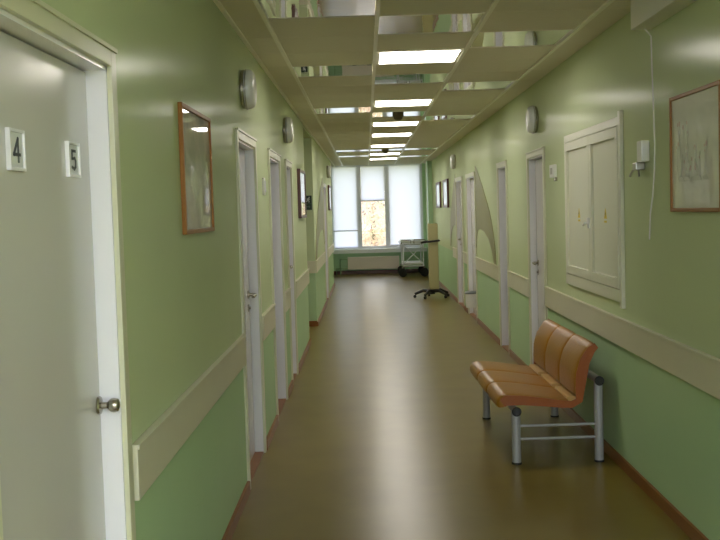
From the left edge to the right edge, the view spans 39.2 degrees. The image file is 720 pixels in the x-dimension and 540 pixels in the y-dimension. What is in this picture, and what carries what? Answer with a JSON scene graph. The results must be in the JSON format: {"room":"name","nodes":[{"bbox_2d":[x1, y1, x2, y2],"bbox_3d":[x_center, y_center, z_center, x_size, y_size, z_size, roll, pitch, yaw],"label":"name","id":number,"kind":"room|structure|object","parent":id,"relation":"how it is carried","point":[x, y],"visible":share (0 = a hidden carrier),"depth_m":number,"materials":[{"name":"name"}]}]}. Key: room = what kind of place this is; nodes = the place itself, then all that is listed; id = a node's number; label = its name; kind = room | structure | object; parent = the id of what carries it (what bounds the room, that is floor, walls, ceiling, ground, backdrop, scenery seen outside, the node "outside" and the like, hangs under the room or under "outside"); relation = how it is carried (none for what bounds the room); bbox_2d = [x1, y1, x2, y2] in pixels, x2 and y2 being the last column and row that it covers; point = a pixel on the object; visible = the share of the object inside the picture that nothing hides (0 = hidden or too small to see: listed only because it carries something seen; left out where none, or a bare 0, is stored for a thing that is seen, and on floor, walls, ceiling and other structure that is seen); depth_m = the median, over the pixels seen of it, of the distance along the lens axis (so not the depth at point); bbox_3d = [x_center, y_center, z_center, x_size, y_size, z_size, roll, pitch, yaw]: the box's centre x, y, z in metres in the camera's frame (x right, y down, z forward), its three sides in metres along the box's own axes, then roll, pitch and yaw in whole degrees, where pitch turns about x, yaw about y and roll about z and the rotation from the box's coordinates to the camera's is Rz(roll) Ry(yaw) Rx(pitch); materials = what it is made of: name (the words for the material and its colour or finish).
{"room":"hospital interior","nodes":[
{"label":"hospital interior","id":0,"kind":"room"},
{"bbox_2d":[42,0,333,539],"bbox_3d":[-1.812,-0.547,12.100,2.350,2.900,25.400,-2,3,0],"label":"wall","id":1,"kind":"structure","parent":0,"point":[183,295],"depth_m":4.05,"materials":[{"name":"green paint"}]},
{"bbox_2d":[0,0,135,539],"bbox_3d":[-0.771,0.427,2.384,0.220,2.040,1.090,-2,3,0],"label":"door","id":2,"kind":"structure","parent":1,"relation":"in","point":[66,454],"depth_m":2.50,"materials":[{"name":"white wood"}]},
{"bbox_2d":[5,127,26,171],"bbox_3d":[-0.752,-0.262,2.208,0.011,0.092,0.100,-2,3,0],"label":"number plate","id":3,"kind":"object","parent":2,"relation":"attached to","point":[15,144],"visible":1,"depth_m":2.20,"materials":[{"name":"white plastic"}]},
{"bbox_2d":[65,141,80,177],"bbox_3d":[-0.749,-0.288,2.639,0.011,0.092,0.105,-2,3,0],"label":"number plate","id":4,"kind":"object","parent":2,"relation":"attached to","point":[72,149],"visible":1,"depth_m":2.63,"materials":[{"name":"white plastic"}]},
{"bbox_2d":[132,334,245,500],"bbox_3d":[-0.651,0.520,4.300,0.026,0.167,2.655,-2,3,0],"label":"trim","id":5,"kind":"structure","parent":1,"relation":"attached to","point":[156,447],"depth_m":3.65,"materials":[{"name":"beige plastic"}]},
{"bbox_2d":[177,102,214,234],"bbox_3d":[-0.682,-0.412,4.247,0.018,0.510,0.720,-2,3,0],"label":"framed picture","id":6,"kind":"object","parent":1,"relation":"attached to","point":[194,128],"visible":1,"depth_m":4.18,"materials":[{"name":"brown wood"}]},
{"bbox_2d":[239,69,256,109],"bbox_3d":[-0.655,-1.064,5.951,0.084,0.241,0.241,-2,3,0],"label":"wall lamp","id":7,"kind":"object","parent":1,"relation":"attached to","point":[247,79],"visible":1,"depth_m":5.86,"materials":[{"name":"silver metal"}]},
{"bbox_2d":[235,128,266,486],"bbox_3d":[-0.750,0.206,6.117,0.220,2.040,0.970,-2,3,0],"label":"door","id":8,"kind":"structure","parent":1,"relation":"in","point":[245,144],"depth_m":6.49,"materials":[{"name":"white wood"}]},
{"bbox_2d":[262,178,265,194],"bbox_3d":[-0.665,-0.581,7.017,0.020,0.120,0.090,-2,3,0],"label":"light switch","id":9,"kind":"object","parent":1,"relation":"attached to","point":[263,179],"visible":1,"depth_m":6.98,"materials":[{"name":"white plastic"}]},
{"bbox_2d":[262,304,275,340],"bbox_3d":[-0.635,0.357,7.047,0.026,0.167,0.830,-2,3,0],"label":"trim","id":10,"kind":"structure","parent":1,"relation":"attached to","point":[268,317],"depth_m":6.96,"materials":[{"name":"beige wood"}]},
{"bbox_2d":[213,0,334,165],"bbox_3d":[-0.662,-1.694,11.387,0.024,0.013,24.127,-2,3,0],"label":"trim","id":11,"kind":"structure","parent":1,"relation":"attached to","point":[218,3],"depth_m":6.75,"materials":[{"name":"white metal"}]},
{"bbox_2d":[267,148,287,415],"bbox_3d":[-0.739,0.097,7.964,0.220,2.040,0.990,-2,3,0],"label":"door","id":12,"kind":"structure","parent":1,"relation":"in","point":[274,161],"depth_m":8.38,"materials":[{"name":"white wood"}]},
{"bbox_2d":[222,283,334,539],"bbox_3d":[-1.537,0.856,12.181,1.918,0.075,25.400,-2,3,0],"label":"baseboard","id":13,"kind":"structure","parent":1,"relation":"attached to","point":[234,520],"depth_m":6.67,"materials":[{"name":"brown wood"}]},
{"bbox_2d":[285,288,290,311],"bbox_3d":[-0.625,0.256,8.749,0.026,0.167,0.520,-2,3,0],"label":"trim","id":14,"kind":"structure","parent":1,"relation":"attached to","point":[288,291],"depth_m":8.69,"materials":[{"name":"beige wood"}]},
{"bbox_2d":[283,117,293,143],"bbox_3d":[-0.637,-1.245,8.996,0.084,0.241,0.241,-2,3,0],"label":"wall lamp","id":15,"kind":"object","parent":1,"relation":"attached to","point":[288,133],"visible":1,"depth_m":8.90,"materials":[{"name":"white glass"}]},
{"bbox_2d":[284,159,298,381],"bbox_3d":[-0.731,0.013,9.387,0.220,2.040,0.740,-2,3,0],"label":"door","id":16,"kind":"structure","parent":1,"relation":"in","point":[287,164],"depth_m":9.67,"materials":[{"name":"white wood"}]},
{"bbox_2d":[297,169,306,217],"bbox_3d":[-0.634,-0.831,11.059,0.035,0.520,0.930,-2,3,0],"label":"framed picture","id":17,"kind":"object","parent":1,"relation":"attached to","point":[301,177],"visible":1,"depth_m":10.86,"materials":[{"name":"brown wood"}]},
{"bbox_2d":[300,172,305,214],"bbox_3d":[-0.638,-0.830,11.059,0.026,0.512,0.922,-2,3,0],"label":"print","id":18,"kind":"object","parent":17,"relation":"attached to","point":[302,174],"depth_m":11.07},
{"bbox_2d":[296,269,309,298],"bbox_3d":[-0.613,0.130,10.873,0.026,0.167,2.175,-2,3,0],"label":"trim","id":19,"kind":"structure","parent":1,"relation":"attached to","point":[302,281],"depth_m":10.65,"materials":[{"name":"beige wood"}]},
{"bbox_2d":[306,195,311,209],"bbox_3d":[-0.702,-0.913,13.720,0.095,0.195,0.010,-2,3,0],"label":"exit sign","id":20,"kind":"object","parent":1,"relation":"attached to","point":[308,198],"visible":0.8,"depth_m":13.72,"materials":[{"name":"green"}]},
{"bbox_2d":[307,261,314,272],"bbox_3d":[-1.559,-0.013,13.773,1.900,0.167,0.020,-2,3,0],"label":"trim","id":21,"kind":"structure","parent":1,"relation":"attached to","point":[310,264],"depth_m":13.76,"materials":[{"name":"beige wood"}]},
{"bbox_2d":[315,252,325,272],"bbox_3d":[-0.587,-0.134,15.335,0.026,0.167,3.125,-2,3,0],"label":"trim","id":22,"kind":"structure","parent":1,"relation":"attached to","point":[321,260],"depth_m":14.87,"materials":[{"name":"beige wood"}]},
{"bbox_2d":[316,178,324,259],"bbox_3d":[-0.617,-0.835,15.390,0.006,1.223,2.942,-2,3,0],"label":"wall mural","id":23,"kind":"object","parent":1,"relation":"attached to","point":[320,214],"visible":1,"depth_m":15.59,"materials":[{"name":"yellow paint"}]},
{"bbox_2d":[323,183,329,300],"bbox_3d":[-0.683,-0.470,17.532,0.220,2.040,1.260,-2,3,0],"label":"door","id":24,"kind":"structure","parent":1,"relation":"in","point":[324,184],"depth_m":18.08,"materials":[{"name":"white wood"}]},
{"bbox_2d":[326,165,330,177],"bbox_3d":[-0.580,-1.832,18.828,0.084,0.241,0.241,-2,3,0],"label":"wall lamp","id":25,"kind":"object","parent":1,"relation":"attached to","point":[328,168],"visible":1,"depth_m":18.73,"materials":[{"name":"silver metal"}]},
{"bbox_2d":[328,185,331,209],"bbox_3d":[-0.588,-1.405,19.755,0.030,0.480,1.200,-2,3,0],"label":"framed picture","id":26,"kind":"object","parent":1,"relation":"attached to","point":[329,186],"visible":1,"depth_m":19.44,"materials":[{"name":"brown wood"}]},
{"bbox_2d":[328,243,333,257],"bbox_3d":[-0.562,-0.393,19.702,0.026,0.167,3.025,-2,3,0],"label":"trim","id":27,"kind":"structure","parent":1,"relation":"attached to","point":[331,248],"depth_m":19.15,"materials":[{"name":"beige wood"}]},
{"bbox_2d":[333,163,427,270],"bbox_3d":[0.447,-1.394,24.909,2.800,2.950,0.300,-2,3,0],"label":"wall","id":28,"kind":"structure","parent":0,"point":[336,257],"depth_m":24.82,"materials":[{"name":"green paint"}]},
{"bbox_2d":[336,256,398,274],"bbox_3d":[0.187,-0.113,24.761,1.552,0.431,0.149,-2,3,0],"label":"radiator","id":29,"kind":"object","parent":28,"relation":"attached to","point":[372,262],"visible":0.96,"depth_m":24.68,"materials":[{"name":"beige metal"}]},
{"bbox_2d":[334,269,418,274],"bbox_3d":[0.502,0.042,24.831,2.329,0.090,0.025,-2,3,0],"label":"baseboard","id":30,"kind":"structure","parent":28,"relation":"attached to","point":[393,270],"depth_m":24.82,"materials":[{"name":"brown"}]},
{"bbox_2d":[331,163,426,253],"bbox_3d":[0.452,-1.512,24.702,2.299,2.170,0.340,-2,3,0],"label":"window","id":31,"kind":"structure","parent":28,"relation":"in","point":[388,248],"depth_m":24.78,"materials":[{"name":"white plastic"}]},
{"bbox_2d":[331,165,357,231],"bbox_3d":[-0.374,-1.759,24.763,0.600,1.626,0.057,-2,3,0],"label":"roller blind","id":32,"kind":"object","parent":31,"relation":"attached to","point":[344,184],"visible":0.94,"depth_m":24.76,"materials":[{"name":"fabric"}]},
{"bbox_2d":[334,231,357,247],"bbox_3d":[-0.343,-0.766,24.842,0.585,0.450,0.002,-2,3,0],"label":"cafe curtain","id":33,"kind":"object","parent":31,"relation":"hanging from","point":[345,239],"visible":1,"depth_m":24.84,"materials":[{"name":"fabric"}]},
{"bbox_2d":[360,165,384,201],"bbox_3d":[0.305,-2.137,24.736,0.570,0.906,0.057,-2,3,0],"label":"roller blind","id":34,"kind":"object","parent":31,"relation":"attached to","point":[372,176],"visible":0.88,"depth_m":24.73,"materials":[{"name":"fabric"}]},
{"bbox_2d":[388,164,421,245],"bbox_3d":[1.105,-1.611,24.763,0.770,2.006,0.057,-2,3,0],"label":"roller blind","id":35,"kind":"object","parent":31,"relation":"attached to","point":[404,179],"visible":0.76,"depth_m":24.76,"materials":[{"name":"fabric"}]},
{"bbox_2d":[219,0,630,165],"bbox_3d":[0.426,-1.847,10.457,7.200,0.381,29.100,-2,3,0],"label":"ceiling","id":36,"kind":"structure","parent":0,"point":[353,27],"depth_m":7.13,"materials":[{"name":"tile"}]},
{"bbox_2d":[252,0,342,165],"bbox_3d":[-0.473,-1.700,11.386,0.024,0.013,24.127,-2,3,0],"label":"trim","id":37,"kind":"structure","parent":36,"relation":"attached to","point":[256,2],"depth_m":6.79,"materials":[{"name":"white metal"}]},
{"bbox_2d":[339,155,367,156],"bbox_3d":[-0.126,-2.202,19.532,0.574,0.008,0.578,-2,3,0],"label":"ceiling panel","id":38,"kind":"object","parent":36,"relation":"attached to","point":[358,155],"depth_m":19.56,"materials":[{"name":"white"}]},
{"bbox_2d":[368,0,380,164],"bbox_3d":[0.127,-1.717,11.381,0.024,0.013,24.127,-2,3,0],"label":"trim","id":39,"kind":"structure","parent":36,"relation":"attached to","point":[377,2],"depth_m":6.86,"materials":[{"name":"white metal"}]},
{"bbox_2d":[369,158,396,159],"bbox_3d":[0.480,-2.296,20.725,0.576,0.036,0.576,-2,3,0],"label":"recessed light","id":40,"kind":"object","parent":36,"relation":"in","point":[369,158],"visible":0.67,"depth_m":20.70,"materials":[{"name":"white"}]},
{"bbox_2d":[370,153,400,154],"bbox_3d":[0.470,-2.190,18.928,0.576,0.036,0.576,-2,3,0],"label":"recessed light","id":41,"kind":"object","parent":36,"relation":"in","point":[370,153],"visible":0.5,"depth_m":18.93,"materials":[{"name":"white"}]},
{"bbox_2d":[336,148,436,151],"bbox_3d":[0.463,-2.113,17.731,1.774,0.008,0.578,-2,3,0],"label":"ceiling panel","id":42,"kind":"object","parent":36,"relation":"attached to","point":[336,150],"depth_m":17.74,"materials":[{"name":"white"}]},
{"bbox_2d":[370,144,405,147],"bbox_3d":[0.456,-2.048,16.532,0.576,0.036,0.576,-2,3,0],"label":"recessed light","id":43,"kind":"object","parent":36,"relation":"in","point":[388,145],"visible":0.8,"depth_m":16.52,"materials":[{"name":"white plastic"}]},
{"bbox_2d":[372,144,404,146],"bbox_3d":[0.456,-2.037,16.533,0.536,0.010,0.536,-2,3,0],"label":"diffuser","id":44,"kind":"object","parent":43,"relation":"attached to","point":[389,145],"depth_m":16.51,"materials":[{"name":"white plastic"}]},
{"bbox_2d":[371,133,412,136],"bbox_3d":[0.442,-1.906,14.137,0.576,0.036,0.576,-2,3,0],"label":"recessed light","id":45,"kind":"object","parent":36,"relation":"in","point":[380,134],"visible":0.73,"depth_m":14.13,"materials":[{"name":"white plastic"}]},
{"bbox_2d":[315,107,474,119],"bbox_3d":[0.425,-1.723,11.142,1.774,0.008,1.778,-2,3,0],"label":"ceiling panel","id":46,"kind":"object","parent":36,"relation":"attached to","point":[357,109],"depth_m":11.02,"materials":[{"name":"white metal"}]},
{"bbox_2d":[392,114,403,119],"bbox_3d":[0.421,-1.685,11.145,0.123,0.067,0.123,-2,3,0],"label":"smoke detector","id":47,"kind":"object","parent":46,"relation":"attached to","point":[396,116],"visible":1,"depth_m":11.10,"materials":[{"name":"brown plastic"}]},
{"bbox_2d":[372,121,419,126],"bbox_3d":[0.431,-1.800,12.340,0.576,0.036,0.576,-2,3,0],"label":"recessed light","id":48,"kind":"object","parent":36,"relation":"in","point":[402,123],"visible":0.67,"depth_m":12.33,"materials":[{"name":"white plastic"}]},
{"bbox_2d":[374,122,417,125],"bbox_3d":[0.432,-1.789,12.341,0.536,0.010,0.536,-2,3,0],"label":"diffuser","id":49,"kind":"object","parent":48,"relation":"attached to","point":[375,123],"depth_m":12.34,"materials":[{"name":"white plastic"}]},
{"bbox_2d":[293,65,513,90],"bbox_3d":[0.407,-1.546,8.148,1.774,0.008,1.778,-2,3,0],"label":"ceiling panel","id":50,"kind":"object","parent":36,"relation":"attached to","point":[342,70],"depth_m":8.02,"materials":[{"name":"white metal"}]},
{"bbox_2d":[373,99,433,106],"bbox_3d":[0.417,-1.658,9.944,0.576,0.036,0.576,-2,3,0],"label":"recessed light","id":51,"kind":"object","parent":36,"relation":"in","point":[412,102],"visible":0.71,"depth_m":9.93,"materials":[{"name":"white plastic"}]},
{"bbox_2d":[400,155,428,156],"bbox_3d":[1.077,-2.272,20.122,0.574,0.008,0.578,-2,3,0],"label":"ceiling panel","id":52,"kind":"object","parent":36,"relation":"attached to","point":[415,155],"depth_m":20.18,"materials":[{"name":"white"}]},
{"bbox_2d":[259,0,571,47],"bbox_3d":[0.393,-1.404,5.752,1.774,0.008,1.778,-2,3,0],"label":"ceiling panel","id":53,"kind":"object","parent":36,"relation":"attached to","point":[272,8],"depth_m":5.65,"materials":[{"name":"white metal"}]},
{"bbox_2d":[376,49,463,64],"bbox_3d":[0.400,-1.481,6.949,0.576,0.036,0.576,-2,3,0],"label":"recessed light","id":54,"kind":"object","parent":36,"relation":"in","point":[439,55],"visible":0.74,"depth_m":6.92,"materials":[{"name":"white plastic"}]},
{"bbox_2d":[233,8,630,165],"bbox_3d":[0.433,-1.735,11.442,2.166,0.002,24.014,-2,3,0],"label":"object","id":55,"kind":"structure","parent":36,"relation":"attached to","point":[616,8],"depth_m":7.84,"materials":[{"name":"metal"}]},
{"bbox_2d":[394,0,499,164],"bbox_3d":[0.726,-1.734,11.377,0.024,0.013,24.127,-2,3,0],"label":"trim","id":56,"kind":"structure","parent":36,"relation":"attached to","point":[495,2],"depth_m":6.97,"materials":[{"name":"white metal"}]},
{"bbox_2d":[420,0,614,163],"bbox_3d":[1.326,-1.751,11.372,0.024,0.013,24.127,-2,3,0],"label":"trim","id":57,"kind":"structure","parent":36,"relation":"attached to","point":[607,3],"depth_m":7.10,"materials":[{"name":"white metal"}]},
{"bbox_2d":[231,272,690,539],"bbox_3d":[0.508,0.976,10.623,7.200,0.100,29.100,-2,3,0],"label":"floor","id":58,"kind":"structure","parent":0,"point":[382,432],"depth_m":6.48,"materials":[{"name":"brown laminate"}]},
{"bbox_2d":[397,239,428,276],"bbox_3d":[1.230,-0.305,23.714,0.679,0.871,1.518,-2,3,0],"label":"hospital gurney","id":59,"kind":"object","parent":58,"relation":"on","point":[422,269],"visible":0.99,"depth_m":23.21,"materials":[{"name":"white metal"}]},
{"bbox_2d":[402,261,422,264],"bbox_3d":[1.234,-0.173,23.750,0.460,0.035,1.010,-2,3,0],"label":"shelf","id":60,"kind":"object","parent":59,"relation":"attached to","point":[403,262],"depth_m":23.37,"materials":[{"name":"white metal"}]},
{"bbox_2d":[413,223,449,298],"bbox_3d":[1.241,-0.164,17.680,0.644,1.300,0.640,-2,3,0],"label":"lamp stand","id":61,"kind":"object","parent":58,"relation":"on","point":[433,240],"visible":1,"depth_m":17.59,"materials":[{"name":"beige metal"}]},
{"bbox_2d":[465,291,476,307],"bbox_3d":[1.557,0.404,14.090,0.190,0.232,0.180,-2,3,0],"label":"pedal bin","id":62,"kind":"object","parent":58,"relation":"on","point":[470,296],"visible":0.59,"depth_m":14.02,"materials":[{"name":"white plastic"}]},
{"bbox_2d":[470,319,604,464],"bbox_3d":[1.144,0.770,6.818,0.648,0.723,1.472,-2,3,-1],"label":"bench","id":63,"kind":"object","parent":58,"relation":"on","point":[561,356],"visible":1,"depth_m":6.35,"materials":[{"name":"orange leather"}]},
{"bbox_2d":[470,361,538,380],"bbox_3d":[1.041,0.728,7.322,0.454,0.100,0.446,-2,3,-1],"label":"seat cushion","id":64,"kind":"object","parent":63,"relation":"on","point":[476,367],"depth_m":7.26,"materials":[{"name":"orange leather"}]},
{"bbox_2d":[478,371,552,392],"bbox_3d":[1.046,0.755,6.861,0.454,0.100,0.471,-2,3,-1],"label":"seat cushion","id":65,"kind":"object","parent":63,"relation":"on","point":[485,378],"depth_m":6.81,"materials":[{"name":"orange leather"}]},
{"bbox_2d":[487,382,567,407],"bbox_3d":[1.052,0.783,6.387,0.454,0.100,0.471,-2,3,-1],"label":"seat cushion","id":66,"kind":"object","parent":63,"relation":"on","point":[503,394],"depth_m":6.22,"materials":[{"name":"orange leather"}]},
{"bbox_2d":[425,0,719,539],"bbox_3d":[1.652,-0.646,12.073,0.200,2.900,25.400,-2,3,0],"label":"wall","id":67,"kind":"structure","parent":0,"point":[665,426],"depth_m":5.55,"materials":[{"name":"green paint"}]},
{"bbox_2d":[426,161,432,223],"bbox_3d":[1.565,-1.170,22.512,0.100,2.720,0.400,-2,3,0],"label":"trim","id":68,"kind":"structure","parent":67,"relation":"attached to","point":[428,163],"depth_m":22.29,"materials":[{"name":"green paint"}]},
{"bbox_2d":[436,181,441,207],"bbox_3d":[1.571,-1.500,20.213,0.035,0.510,1.050,-2,3,0],"label":"framed picture","id":69,"kind":"object","parent":67,"relation":"attached to","point":[438,184],"visible":1,"depth_m":20.05,"materials":[{"name":"brown wood"}]},
{"bbox_2d":[436,185,439,204],"bbox_3d":[1.575,-1.500,20.213,0.026,0.502,1.042,-2,3,0],"label":"print","id":70,"kind":"object","parent":69,"relation":"attached to","point":[437,186],"depth_m":20.23},
{"bbox_2d":[442,179,448,207],"bbox_3d":[1.560,-1.392,18.391,0.035,0.510,1.000,-2,3,0],"label":"framed picture","id":71,"kind":"object","parent":67,"relation":"attached to","point":[445,183],"visible":1,"depth_m":18.17,"materials":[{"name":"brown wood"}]},
{"bbox_2d":[443,182,446,204],"bbox_3d":[1.564,-1.392,18.391,0.026,0.502,0.992,-2,3,0],"label":"print","id":72,"kind":"object","parent":71,"relation":"attached to","point":[444,183],"depth_m":18.44},
{"bbox_2d":[450,176,455,245],"bbox_3d":[1.577,-1.005,17.196,0.006,1.223,1.268,-2,3,0],"label":"wall mural","id":73,"kind":"object","parent":67,"relation":"attached to","point":[453,210],"visible":1,"depth_m":17.04,"materials":[{"name":"yellow paint"}]},
{"bbox_2d":[450,154,455,168],"bbox_3d":[1.511,-1.760,16.416,0.084,0.241,0.241,-2,3,0],"label":"wall lamp","id":74,"kind":"object","parent":67,"relation":"attached to","point":[453,157],"visible":1,"depth_m":16.33,"materials":[{"name":"silver metal"}]},
{"bbox_2d":[452,247,456,258],"bbox_3d":[1.585,-0.289,16.891,0.026,0.167,0.625,-2,3,0],"label":"trim","id":75,"kind":"structure","parent":67,"relation":"attached to","point":[454,248],"depth_m":16.86,"materials":[{"name":"beige wood"}]},
{"bbox_2d":[454,176,464,307],"bbox_3d":[1.677,-0.447,15.982,0.220,2.040,1.130,-2,3,0],"label":"door","id":76,"kind":"structure","parent":67,"relation":"in","point":[458,181],"depth_m":16.45,"materials":[{"name":"white wood"}]},
{"bbox_2d":[462,251,466,263],"bbox_3d":[1.575,-0.185,15.137,0.026,0.167,0.550,-2,3,0],"label":"trim","id":77,"kind":"structure","parent":67,"relation":"attached to","point":[464,253],"depth_m":15.04,"materials":[{"name":"beige wood"}]},
{"bbox_2d":[465,172,477,320],"bbox_3d":[1.667,-0.343,14.225,0.220,2.040,1.210,-2,3,0],"label":"door","id":78,"kind":"structure","parent":67,"relation":"in","point":[470,177],"depth_m":14.71,"materials":[{"name":"white wood"}]},
{"bbox_2d":[475,166,496,264],"bbox_3d":[1.550,-0.730,12.555,0.006,1.223,2.029,-2,3,0],"label":"wall mural","id":79,"kind":"object","parent":67,"relation":"attached to","point":[483,217],"visible":1,"depth_m":12.72,"materials":[{"name":"yellow paint"}]},
{"bbox_2d":[475,257,498,280],"bbox_3d":[1.560,-0.027,12.476,0.026,0.167,2.280,-2,3,0],"label":"trim","id":80,"kind":"structure","parent":67,"relation":"attached to","point":[490,269],"depth_m":12.28,"materials":[{"name":"beige wood"}]},
{"bbox_2d":[496,160,510,352],"bbox_3d":[1.647,-0.147,10.926,0.220,2.040,0.760,-2,3,0],"label":"door","id":81,"kind":"structure","parent":67,"relation":"in","point":[501,167],"depth_m":11.23,"materials":[{"name":"white wood"}]},
{"bbox_2d":[507,270,528,296],"bbox_3d":[1.544,0.126,9.896,0.026,0.167,1.290,-2,3,0],"label":"trim","id":82,"kind":"structure","parent":67,"relation":"attached to","point":[517,282],"depth_m":9.79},
{"bbox_2d":[526,105,538,133],"bbox_3d":[1.466,-1.284,8.631,0.084,0.241,0.241,-2,3,0],"label":"wall lamp","id":83,"kind":"object","parent":67,"relation":"attached to","point":[532,117],"visible":1,"depth_m":8.54,"materials":[{"name":"white glass"}]},
{"bbox_2d":[525,147,547,363],"bbox_3d":[1.635,-0.020,8.775,0.220,2.040,0.890,-2,3,0],"label":"door","id":84,"kind":"structure","parent":67,"relation":"in","point":[535,159],"depth_m":9.10,"materials":[{"name":"white wood"}]},
{"bbox_2d":[549,164,556,180],"bbox_3d":[1.500,-0.753,7.851,0.034,0.130,0.180,-2,3,0],"label":"wall thermostat","id":85,"kind":"object","parent":67,"relation":"attached to","point":[552,168],"visible":1,"depth_m":7.78,"materials":[{"name":"white plastic"}]},
{"bbox_2d":[428,270,708,539],"bbox_3d":[1.584,0.772,12.158,0.018,0.065,25.400,-2,3,0],"label":"baseboard","id":86,"kind":"structure","parent":67,"relation":"attached to","point":[680,520],"depth_m":5.66,"materials":[{"name":"brown wood"}]},
{"bbox_2d":[564,110,625,308],"bbox_3d":[1.487,-0.391,6.600,0.062,1.135,1.640,-2,3,0],"label":"upper cabinet","id":87,"kind":"object","parent":67,"relation":"attached to","point":[593,155],"visible":1,"depth_m":6.42,"materials":[{"name":"beige wood"}]},
{"bbox_2d":[545,286,719,399],"bbox_3d":[1.510,0.482,3.879,0.026,0.167,8.905,-2,3,0],"label":"trim","id":88,"kind":"structure","parent":67,"relation":"attached to","point":[700,369],"depth_m":5.31,"materials":[{"name":"beige plastic"}]},
{"bbox_2d":[629,140,648,176],"bbox_3d":[1.473,-0.585,5.333,0.060,0.186,0.194,-2,3,0],"label":"soap dispenser","id":89,"kind":"object","parent":67,"relation":"attached to","point":[643,145],"visible":1,"depth_m":5.26,"materials":[{"name":"white plastic"}]},
{"bbox_2d":[629,162,644,176],"bbox_3d":[1.475,-0.533,5.381,0.060,0.076,0.104,-2,3,0],"label":"tap","id":90,"kind":"object","parent":89,"relation":"on","point":[638,166],"depth_m":5.33,"materials":[{"name":"grey metal"}]},
{"bbox_2d":[630,0,696,29],"bbox_3d":[1.416,-1.178,3.038,0.103,0.161,4.220,-2,3,0],"label":"duct","id":91,"kind":"object","parent":67,"relation":"attached to","point":[648,14],"visible":1,"depth_m":4.83,"materials":[{"name":"white"}]},
{"bbox_2d":[643,28,654,239],"bbox_3d":[1.469,-0.690,5.162,0.047,1.075,0.123,-2,3,0],"label":"hanging cable","id":92,"kind":"object","parent":91,"relation":"hanging from","point":[643,28],"visible":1,"depth_m":5.11,"materials":[{"name":"white plastic"}]},
{"bbox_2d":[669,80,719,211],"bbox_3d":[1.487,-0.529,4.483,0.022,0.540,0.690,-2,3,0],"label":"framed picture","id":93,"kind":"object","parent":67,"relation":"attached to","point":[694,115],"visible":1,"depth_m":4.46,"materials":[{"name":"beige paper"}]},
{"label":"outside","id":94,"kind":"structure","parent":0,"visible":0},
{"bbox_3d":[0.495,-1.730,72.578,120.000,0.100,94.890,-2,3,0],"label":"lawn","id":95,"kind":"structure","parent":94,"visible":0},
{"bbox_2d":[360,172,385,245],"bbox_3d":[0.358,-6.827,73.674,28.000,9.950,8.100,-2,3,0],"label":"building","id":96,"kind":"structure","parent":95,"relation":"on","point":[363,224],"depth_m":69.97,"materials":[{"name":"beige"}]},
{"bbox_2d":[361,196,384,231],"bbox_3d":[1.170,-1.889,37.960,2.477,4.264,2.442,-2,3,0],"label":"tree","id":97,"kind":"object","parent":95,"relation":"on","point":[378,203],"visible":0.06,"depth_m":37.84,"materials":[{"name":"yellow plant"}]},
{"bbox_2d":[360,172,388,243],"bbox_3d":[0.564,-2.859,43.904,2.226,5.537,2.220,-2,3,0],"label":"tree","id":98,"kind":"object","parent":95,"relation":"on","point":[373,235],"visible":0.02,"depth_m":43.87,"materials":[{"name":"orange plant"}]},
{"bbox_2d":[361,193,389,245],"bbox_3d":[-0.172,-1.253,33.969,2.632,3.542,2.640,-2,3,0],"label":"tree","id":99,"kind":"object","parent":95,"relation":"on","point":[377,207],"visible":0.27,"depth_m":33.73,"materials":[{"name":"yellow plant"}]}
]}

